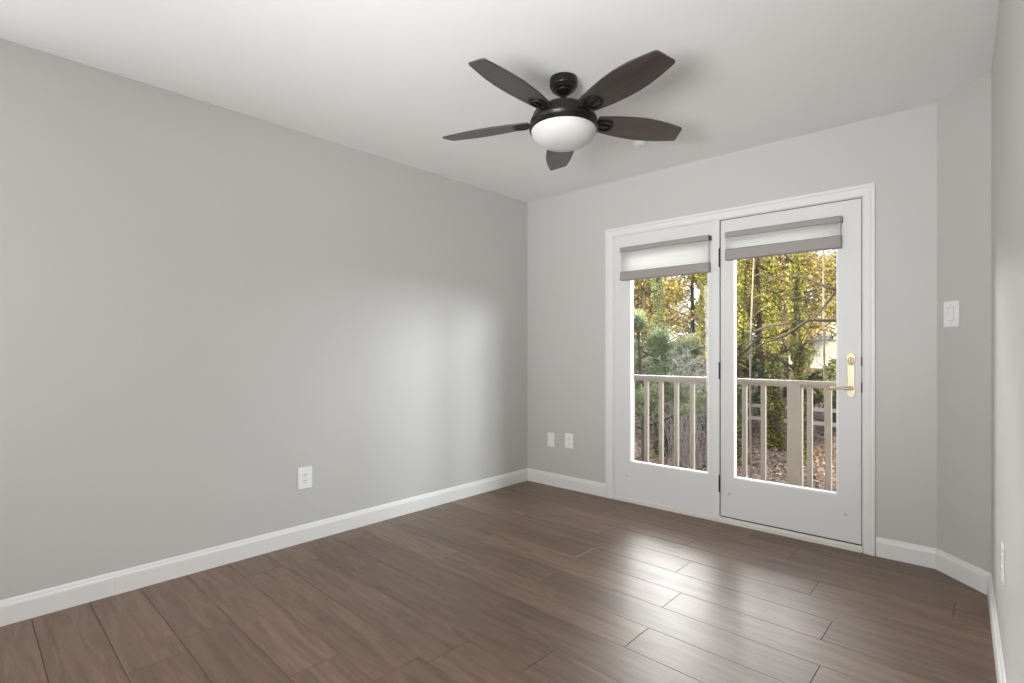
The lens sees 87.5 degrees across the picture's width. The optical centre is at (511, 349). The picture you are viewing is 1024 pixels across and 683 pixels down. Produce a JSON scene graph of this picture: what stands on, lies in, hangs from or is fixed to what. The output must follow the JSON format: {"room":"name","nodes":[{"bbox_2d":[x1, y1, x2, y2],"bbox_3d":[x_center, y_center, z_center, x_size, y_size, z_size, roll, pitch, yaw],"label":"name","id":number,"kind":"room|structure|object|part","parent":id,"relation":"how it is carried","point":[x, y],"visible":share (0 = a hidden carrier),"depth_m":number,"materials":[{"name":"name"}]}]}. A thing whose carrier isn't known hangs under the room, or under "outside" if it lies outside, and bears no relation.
{"room":"empty bedroom","nodes":[
{"label":"empty bedroom","id":0,"kind":"room"},
{"bbox_2d":[0,38,526,599],"bbox_3d":[-1.440,-0.074,3.061,0.120,2.560,4.850,0,0,42],"label":"wall","id":1,"kind":"structure","parent":0,"point":[203,305],"depth_m":2.83,"materials":[{"name":"grey paint"}]},
{"bbox_2d":[0,468,527,626],"bbox_3d":[-1.441,1.093,2.960,0.014,0.105,4.700,0,0,42],"label":"baseboard","id":2,"kind":"structure","parent":1,"relation":"attached to","point":[137,577],"depth_m":2.83,"materials":[{"name":"white paint"}]},
{"bbox_2d":[298,466,311,489],"bbox_3d":[-1.235,0.764,3.192,0.008,0.128,0.088,0,0,42],"label":"wall outlet","id":3,"kind":"object","parent":1,"relation":"attached to","point":[304,473],"visible":1,"depth_m":3.19,"materials":[{"name":"white plastic"}]},
{"bbox_2d":[0,481,996,682],"bbox_3d":[-0.206,1.176,1.910,3.295,0.060,4.910,0,0,42],"label":"floor","id":4,"kind":"structure","parent":0,"point":[526,581],"depth_m":2.32,"materials":[{"name":"brown wood"}]},
{"bbox_2d":[0,0,998,202],"bbox_3d":[-0.230,-1.354,1.884,3.495,0.120,4.980,0,0,42],"label":"ceiling","id":5,"kind":"structure","parent":0,"point":[388,79],"depth_m":2.39,"materials":[{"name":"white paint"}]},
{"bbox_2d":[443,50,681,170],"bbox_3d":[0.294,-1.132,2.566,1.154,0.334,1.204,0,0,-16],"label":"ceiling fan","id":6,"kind":"object","parent":5,"relation":"hanging from","point":[561,126],"visible":1,"depth_m":2.42,"materials":[{"name":"brown metal"}]},
{"bbox_3d":[-0.125,-1.093,2.688,0.462,0.008,0.160,-1,11,21],"label":"blade","id":7,"kind":"part","parent":6,"relation":"part of","materials":[{"name":"brown wood"}]},
{"bbox_3d":[-0.001,-1.109,2.239,0.160,0.008,0.462,15,8,38],"label":"blade","id":8,"kind":"part","parent":6,"relation":"part of","materials":[{"name":"brown wood"}]},
{"bbox_3d":[0.264,-1.084,2.944,0.160,0.008,0.462,-13,-3,2],"label":"blade","id":9,"kind":"part","parent":6,"relation":"part of","materials":[{"name":"brown wood"}]},
{"bbox_3d":[0.246,-1.007,2.546,0.308,0.083,0.308,-2,-3,42],"label":"lamp shade","id":10,"kind":"part","parent":6,"relation":"part of","materials":[{"name":"white glass"}]},
{"bbox_3d":[0.464,-1.110,2.218,0.160,0.008,0.462,17,-11,-32],"label":"blade","id":11,"kind":"part","parent":6,"relation":"part of","materials":[{"name":"brown wood"}]},
{"bbox_3d":[0.628,-1.094,2.654,0.462,0.008,0.160,1,-15,-15],"label":"blade","id":12,"kind":"part","parent":6,"relation":"part of","materials":[{"name":"black wood"}]},
{"bbox_2d":[632,140,647,147],"bbox_3d":[0.800,-1.282,3.340,0.092,0.023,0.092,0,0,42],"label":"smoke detector","id":13,"kind":"object","parent":5,"relation":"attached to","point":[638,144],"visible":0.95,"depth_m":3.32,"materials":[{"name":"white paint"}]},
{"bbox_2d":[620,235,711,280],"bbox_3d":[1.077,-0.643,3.813,0.679,0.249,0.055,0,0,42],"label":"window shade","id":14,"kind":"object","parent":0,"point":[685,256],"visible":1,"depth_m":3.77,"materials":[{"name":"grey fabric"}]},
{"bbox_3d":[1.073,-0.552,3.808,0.675,0.066,0.044,0,0,42],"label":"rail","id":15,"kind":"part","parent":14,"relation":"part of","materials":[{"name":"grey"}]},
{"bbox_2d":[527,103,936,555],"bbox_3d":[1.231,-0.074,3.806,2.826,2.560,0.150,0,0,42],"label":"wall","id":16,"kind":"structure","parent":0,"point":[896,152],"depth_m":3.25,"materials":[{"name":"grey paint"}]},
{"bbox_2d":[548,432,553,446],"bbox_3d":[0.330,0.760,4.521,0.070,0.118,0.007,0,0,42],"label":"blank cover plate","id":17,"kind":"object","parent":16,"relation":"attached to","point":[550,435],"visible":1,"depth_m":4.52,"materials":[{"name":"white plastic"}]},
{"bbox_2d":[528,468,604,496],"bbox_3d":[0.429,1.093,4.426,0.806,0.105,0.014,0,0,42],"label":"baseboard","id":18,"kind":"structure","parent":16,"relation":"attached to","point":[552,479],"depth_m":4.39,"materials":[{"name":"white paint"}]},
{"bbox_2d":[565,433,572,448],"bbox_3d":[0.468,0.749,4.394,0.080,0.120,0.008,0,0,42],"label":"wall outlet","id":19,"kind":"object","parent":16,"relation":"attached to","point":[568,437],"visible":1,"depth_m":4.39,"materials":[{"name":"white plastic"}]},
{"bbox_2d":[614,222,712,514],"bbox_3d":[1.085,0.124,3.875,0.766,1.975,0.045,0,0,42],"label":"door","id":20,"kind":"structure","parent":16,"relation":"in","point":[690,489],"depth_m":3.97,"materials":[{"name":"white paint"}]},
{"bbox_2d":[613,494,861,552],"bbox_3d":[1.425,1.129,3.615,1.618,0.034,0.152,0,0,42],"label":"trim","id":21,"kind":"structure","parent":16,"relation":"attached to","point":[852,547],"depth_m":3.44,"materials":[{"name":"white wood"}]},
{"bbox_2d":[613,196,862,551],"bbox_3d":[1.429,0.135,3.619,1.646,2.022,0.140,0,0,42],"label":"door frame","id":22,"kind":"structure","parent":16,"relation":"attached to","point":[717,223],"depth_m":3.58,"materials":[{"name":"white paint"}]},
{"bbox_2d":[605,183,874,555],"bbox_3d":[1.375,0.109,3.561,1.744,2.074,0.019,0,0,42],"label":"trim","id":23,"kind":"structure","parent":16,"relation":"attached to","point":[867,191],"depth_m":3.05,"materials":[{"name":"white paint"}]},
{"bbox_2d":[718,198,861,544],"bbox_3d":[1.679,0.123,3.295,0.813,1.964,0.099,0,0,42],"label":"door","id":24,"kind":"structure","parent":16,"relation":"in","point":[837,515],"depth_m":3.18,"materials":[{"name":"white paint"}]},
{"bbox_3d":[1.879,0.222,3.063,0.101,0.022,0.025,0,0,42],"label":"lever","id":25,"kind":"part","parent":24,"relation":"part of","materials":[{"name":"gold metal"}]},
{"bbox_3d":[1.940,0.146,3.059,0.047,0.256,0.008,0,0,42],"label":"handle","id":26,"kind":"part","parent":24,"relation":"part of","materials":[{"name":"gold metal"}]},
{"bbox_2d":[876,537,936,568],"bbox_3d":[2.122,1.093,2.884,0.266,0.105,0.014,0,0,42],"label":"baseboard","id":27,"kind":"structure","parent":16,"relation":"attached to","point":[920,555],"depth_m":2.88,"materials":[{"name":"white paint"}]},
{"bbox_2d":[725,215,842,260],"bbox_3d":[1.649,-0.676,3.291,0.661,0.184,0.055,0,0,42],"label":"window shade","id":28,"kind":"object","parent":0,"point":[820,234],"visible":1,"depth_m":3.25,"materials":[{"name":"grey fabric"}]},
{"bbox_3d":[1.646,-0.620,3.287,0.657,0.072,0.044,0,0,42],"label":"rail","id":29,"kind":"part","parent":28,"relation":"part of","materials":[{"name":"grey"}]},
{"bbox_2d":[937,72,990,572],"bbox_3d":[2.323,-0.074,2.660,0.333,2.560,0.375,0,0,42],"label":"wall","id":30,"kind":"structure","parent":0,"point":[964,116],"depth_m":2.63,"materials":[{"name":"grey paint"}]},
{"bbox_2d":[944,300,958,326],"bbox_3d":[2.221,-0.181,2.707,0.012,0.130,0.090,0,0,-1],"label":"light switch","id":31,"kind":"object","parent":30,"relation":"attached to","point":[951,308],"visible":1,"depth_m":2.70,"materials":[{"name":"white plastic"}]},
{"bbox_2d":[935,549,989,594],"bbox_3d":[2.221,1.093,2.644,0.014,0.105,0.310,0,0,-1],"label":"baseboard","id":32,"kind":"structure","parent":30,"relation":"attached to","point":[975,577],"depth_m":2.63,"materials":[{"name":"white paint"}]},
{"bbox_2d":[991,0,1023,682],"bbox_3d":[0.838,-0.074,0.733,0.120,2.560,4.484,0,0,40],"label":"wall","id":33,"kind":"structure","parent":0,"point":[1007,71],"depth_m":1.67,"materials":[{"name":"grey paint"}]},
{"bbox_2d":[987,573,1005,682],"bbox_3d":[0.788,1.093,0.777,0.014,0.105,4.479,0,0,40],"label":"baseboard","id":34,"kind":"structure","parent":33,"relation":"attached to","point":[998,656],"depth_m":2.00,"materials":[{"name":"white paint"}]},
{"bbox_2d":[1001,542,1004,585],"bbox_3d":[1.618,0.706,1.763,0.008,0.125,0.075,0,0,40],"label":"wall outlet","id":35,"kind":"object","parent":33,"relation":"attached to","point":[1002,543],"visible":1,"depth_m":1.74,"materials":[{"name":"white plastic"}]},
{"bbox_3d":[1.666,1.256,4.154,4.200,0.100,0.950,0,0,42],"label":"floor","id":36,"kind":"structure","parent":0,"visible":0},
{"bbox_2d":[634,375,835,490],"bbox_3d":[1.918,0.723,4.434,4.196,0.966,0.096,0,0,42],"label":"balcony railing","id":37,"kind":"object","parent":36,"relation":"on","point":[794,387],"visible":0.27,"depth_m":4.31,"materials":[{"name":"beige paint"}]},
{"bbox_3d":[1.901,0.254,4.450,4.050,0.028,0.096,0,0,42],"label":"rail","id":38,"kind":"part","parent":37,"relation":"part of","materials":[{"name":"beige paint"}]},
{"bbox_3d":[1.900,0.279,4.448,4.050,0.022,0.038,0,0,42],"label":"sub rail","id":39,"kind":"part","parent":37,"relation":"part of","materials":[{"name":"beige paint"}]},
{"bbox_3d":[2.207,0.737,4.168,0.096,0.938,0.088,0,0,42],"label":"post","id":40,"kind":"part","parent":37,"relation":"part of","materials":[{"name":"beige paint"}]},
{"label":"outside","id":41,"kind":"structure","parent":0,"visible":0},
{"bbox_2d":[635,344,835,491],"bbox_3d":[13.483,1.710,34.206,72.000,5.170,61.200,0,0,42],"label":"ground","id":42,"kind":"structure","parent":41,"point":[757,424],"depth_m":17.90,"materials":[{"name":"soil"}]},
{"bbox_2d":[634,347,651,388],"bbox_3d":[6.607,1.390,24.787,2.476,3.840,2.741,0,0,5],"label":"evergreen shrub","id":43,"kind":"object","parent":42,"relation":"on","point":[642,353],"visible":0.09,"depth_m":24.50,"materials":[{"name":"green plant"}]},
{"bbox_2d":[634,277,673,391],"bbox_3d":[7.060,-1.440,30.972,5.459,8.453,5.964,0,0,-8],"label":"tree","id":44,"kind":"object","parent":42,"relation":"on","point":[638,303],"visible":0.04,"depth_m":30.00,"materials":[{"name":"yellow plant"}]},
{"bbox_2d":[634,277,698,415],"bbox_3d":[6.198,-1.377,25.297,5.348,9.389,6.119,0,0,24],"label":"tree","id":45,"kind":"object","parent":42,"relation":"on","point":[644,292],"visible":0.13,"depth_m":25.14,"materials":[{"name":"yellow plant"}]},
{"bbox_2d":[634,275,698,341],"bbox_3d":[10.399,-1.903,34.457,5.967,8.695,4.806,0,0,12],"label":"tree","id":46,"kind":"object","parent":42,"relation":"on","point":[684,327],"visible":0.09,"depth_m":33.68,"materials":[{"name":"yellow plant"}]},
{"bbox_2d":[634,277,703,457],"bbox_3d":[4.873,-0.590,18.092,2.363,9.014,3.681,0,0,8],"label":"tree","id":47,"kind":"object","parent":42,"relation":"on","point":[656,290],"visible":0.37,"depth_m":17.74,"materials":[{"name":"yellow plant"}]},
{"bbox_2d":[634,308,706,461],"bbox_3d":[3.912,1.341,16.058,3.656,5.356,3.685,0,0,-34],"label":"young pine","id":48,"kind":"object","parent":42,"relation":"on","point":[653,339],"visible":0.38,"depth_m":15.67,"materials":[{"name":"green plant"}]},
{"bbox_2d":[649,332,705,446],"bbox_3d":[6.252,1.526,18.882,2.784,4.367,2.594,0,0,-35],"label":"young pine","id":49,"kind":"object","parent":42,"relation":"on","point":[697,351],"visible":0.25,"depth_m":18.53,"materials":[{"name":"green plant"}]},
{"bbox_2d":[635,323,739,469],"bbox_3d":[5.481,1.474,16.775,3.370,4.668,4.081,0,0,42],"label":"bare shrub","id":50,"kind":"object","parent":42,"relation":"on","point":[685,449],"visible":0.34,"depth_m":16.80,"materials":[{"name":"plant"}]},
{"bbox_2d":[644,273,747,429],"bbox_3d":[7.600,-1.498,21.122,3.194,10.012,4.294,0,0,-33],"label":"tree","id":51,"kind":"object","parent":42,"relation":"on","point":[702,303],"visible":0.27,"depth_m":21.33,"materials":[{"name":"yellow plant"}]},
{"bbox_2d":[646,274,748,337],"bbox_3d":[10.284,-1.835,30.179,6.950,9.232,4.600,0,0,-7],"label":"tree","id":52,"kind":"object","parent":42,"relation":"on","point":[691,277],"visible":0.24,"depth_m":29.47,"materials":[{"name":"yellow plant"}]},
{"bbox_2d":[675,275,754,334],"bbox_3d":[13.285,-1.907,34.285,4.700,8.512,5.910,0,0,-24],"label":"tree","id":53,"kind":"object","parent":42,"relation":"on","point":[706,275],"visible":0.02,"depth_m":34.58,"materials":[{"name":"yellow plant"}]},
{"bbox_2d":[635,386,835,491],"bbox_3d":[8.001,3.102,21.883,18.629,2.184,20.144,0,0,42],"label":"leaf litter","id":54,"kind":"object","parent":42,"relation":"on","point":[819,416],"visible":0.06,"depth_m":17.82,"materials":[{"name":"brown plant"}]},
{"bbox_2d":[696,257,783,373],"bbox_3d":[11.649,-1.785,27.355,4.484,9.050,5.721,0,0,22],"label":"tree","id":55,"kind":"object","parent":42,"relation":"on","point":[761,277],"visible":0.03,"depth_m":26.78,"materials":[{"name":"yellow plant"}]},
{"bbox_2d":[672,258,819,466],"bbox_3d":[7.511,-0.745,16.895,3.346,9.478,3.641,0,0,-19],"label":"tree","id":56,"kind":"object","parent":42,"relation":"on","point":[741,273],"visible":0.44,"depth_m":16.99,"materials":[{"name":"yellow plant"}]},
{"bbox_2d":[743,316,767,404],"bbox_3d":[8.748,1.089,19.799,2.098,4.848,1.731,0,0,3],"label":"evergreen shrub","id":57,"kind":"object","parent":42,"relation":"on","point":[756,397],"visible":0.19,"depth_m":19.75,"materials":[{"name":"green plant"}]},
{"bbox_2d":[736,258,778,477],"bbox_3d":[7.037,-0.221,15.690,1.032,8.202,1.600,0,0,-32],"label":"slim tree","id":58,"kind":"object","parent":42,"relation":"on","point":[752,297],"visible":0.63,"depth_m":15.39,"materials":[{"name":"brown plant"}]},
{"bbox_2d":[693,257,835,414],"bbox_3d":[10.721,-1.186,23.766,5.818,8.527,5.473,0,0,-3],"label":"tree","id":59,"kind":"object","parent":42,"relation":"on","point":[780,286],"visible":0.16,"depth_m":23.08,"materials":[{"name":"yellow plant"}]},
{"bbox_2d":[744,334,791,395],"bbox_3d":[11.814,0.968,25.625,3.056,3.871,2.362,0,0,42],"label":"evergreen shrub","id":60,"kind":"object","parent":42,"relation":"on","point":[783,356],"visible":0.09,"depth_m":24.99,"materials":[{"name":"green plant"}]},
{"bbox_2d":[746,262,816,371],"bbox_3d":[15.967,-1.989,33.074,4.816,8.243,4.573,0,0,42],"label":"tree","id":61,"kind":"object","parent":42,"relation":"on","point":[760,262],"visible":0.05,"depth_m":32.63,"materials":[{"name":"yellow plant"}]},
{"bbox_2d":[745,252,826,396],"bbox_3d":[13.436,-1.835,27.662,5.411,9.006,5.190,0,0,42],"label":"tree","id":62,"kind":"object","parent":42,"relation":"on","point":[807,262],"visible":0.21,"depth_m":27.08,"materials":[{"name":"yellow plant"}]},
{"bbox_2d":[740,274,835,357],"bbox_3d":[6.284,0.323,11.454,0.350,7.707,2.691,0,0,-42],"label":"bare tree","id":63,"kind":"object","parent":42,"relation":"on","point":[805,277],"visible":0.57,"depth_m":11.45,"materials":[{"name":"grey plant"}]},
{"bbox_2d":[741,253,835,461],"bbox_3d":[9.152,-0.849,16.271,3.747,9.494,3.108,0,0,-39],"label":"tree","id":64,"kind":"object","parent":42,"relation":"on","point":[795,311],"visible":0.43,"depth_m":16.72,"materials":[{"name":"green plant"}]},
{"bbox_2d":[744,256,835,451],"bbox_3d":[9.442,-1.278,18.336,3.390,10.050,3.274,0,0,11],"label":"tree","id":65,"kind":"object","parent":42,"relation":"on","point":[775,438],"visible":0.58,"depth_m":18.16,"materials":[{"name":"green plant"}]},
{"bbox_2d":[748,403,835,426],"bbox_3d":[10.375,2.742,20.400,4.400,1.350,0.120,0,0,42],"label":"fence","id":66,"kind":"object","parent":42,"relation":"on","point":[752,405],"visible":0.02,"depth_m":19.67,"materials":[{"name":"grey wood"}]},
{"bbox_3d":[10.375,2.202,20.400,4.400,0.130,0.060,0,0,42],"label":"fence rail","id":67,"kind":"part","parent":66,"relation":"part of","materials":[{"name":"grey wood"}]},
{"bbox_3d":[10.375,2.702,20.400,4.400,0.130,0.060,0,0,42],"label":"fence rail","id":68,"kind":"part","parent":66,"relation":"part of","materials":[{"name":"grey wood"}]},
{"bbox_2d":[790,334,818,390],"bbox_3d":[12.443,1.097,22.525,1.231,3.610,1.215,0,0,13],"label":"evergreen shrub","id":69,"kind":"object","parent":42,"relation":"on","point":[809,360],"visible":0.3,"depth_m":22.35,"materials":[{"name":"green plant"}]},
{"bbox_2d":[780,251,835,375],"bbox_3d":[18.758,-2.499,33.127,5.624,9.077,5.304,0,0,42],"label":"tree","id":70,"kind":"object","parent":42,"relation":"on","point":[816,252],"visible":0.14,"depth_m":32.51,"materials":[{"name":"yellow plant"}]},
{"bbox_2d":[788,254,835,367],"bbox_3d":[25.615,-2.604,38.847,9.000,9.400,8.000,0,0,42],"label":"house","id":71,"kind":"structure","parent":42,"relation":"on","point":[830,346],"depth_m":37.53,"materials":[{"name":"grey paint"}]},
{"bbox_3d":[22.982,-0.304,36.105,8.400,1.300,0.100,0,0,42],"label":"porch railing","id":72,"kind":"part","parent":71,"relation":"part of","materials":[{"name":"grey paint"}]},
{"bbox_2d":[803,250,835,488],"bbox_3d":[8.221,-0.220,13.972,0.848,8.201,1.674,0,0,42],"label":"slim tree","id":73,"kind":"object","parent":42,"relation":"on","point":[823,289],"visible":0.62,"depth_m":14.11,"materials":[{"name":"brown plant"}]},
{"bbox_2d":[804,249,835,335],"bbox_3d":[17.398,-2.135,28.404,5.428,9.054,4.991,0,0,42],"label":"tree","id":74,"kind":"object","parent":42,"relation":"on","point":[828,271],"visible":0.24,"depth_m":28.52,"materials":[{"name":"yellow plant"}]},
{"bbox_2d":[806,357,835,422],"bbox_3d":[12.251,1.698,20.476,1.906,2.858,2.002,0,0,-20],"label":"evergreen shrub","id":75,"kind":"object","parent":42,"relation":"on","point":[831,368],"visible":0.45,"depth_m":20.52,"materials":[{"name":"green plant"}]}
]}

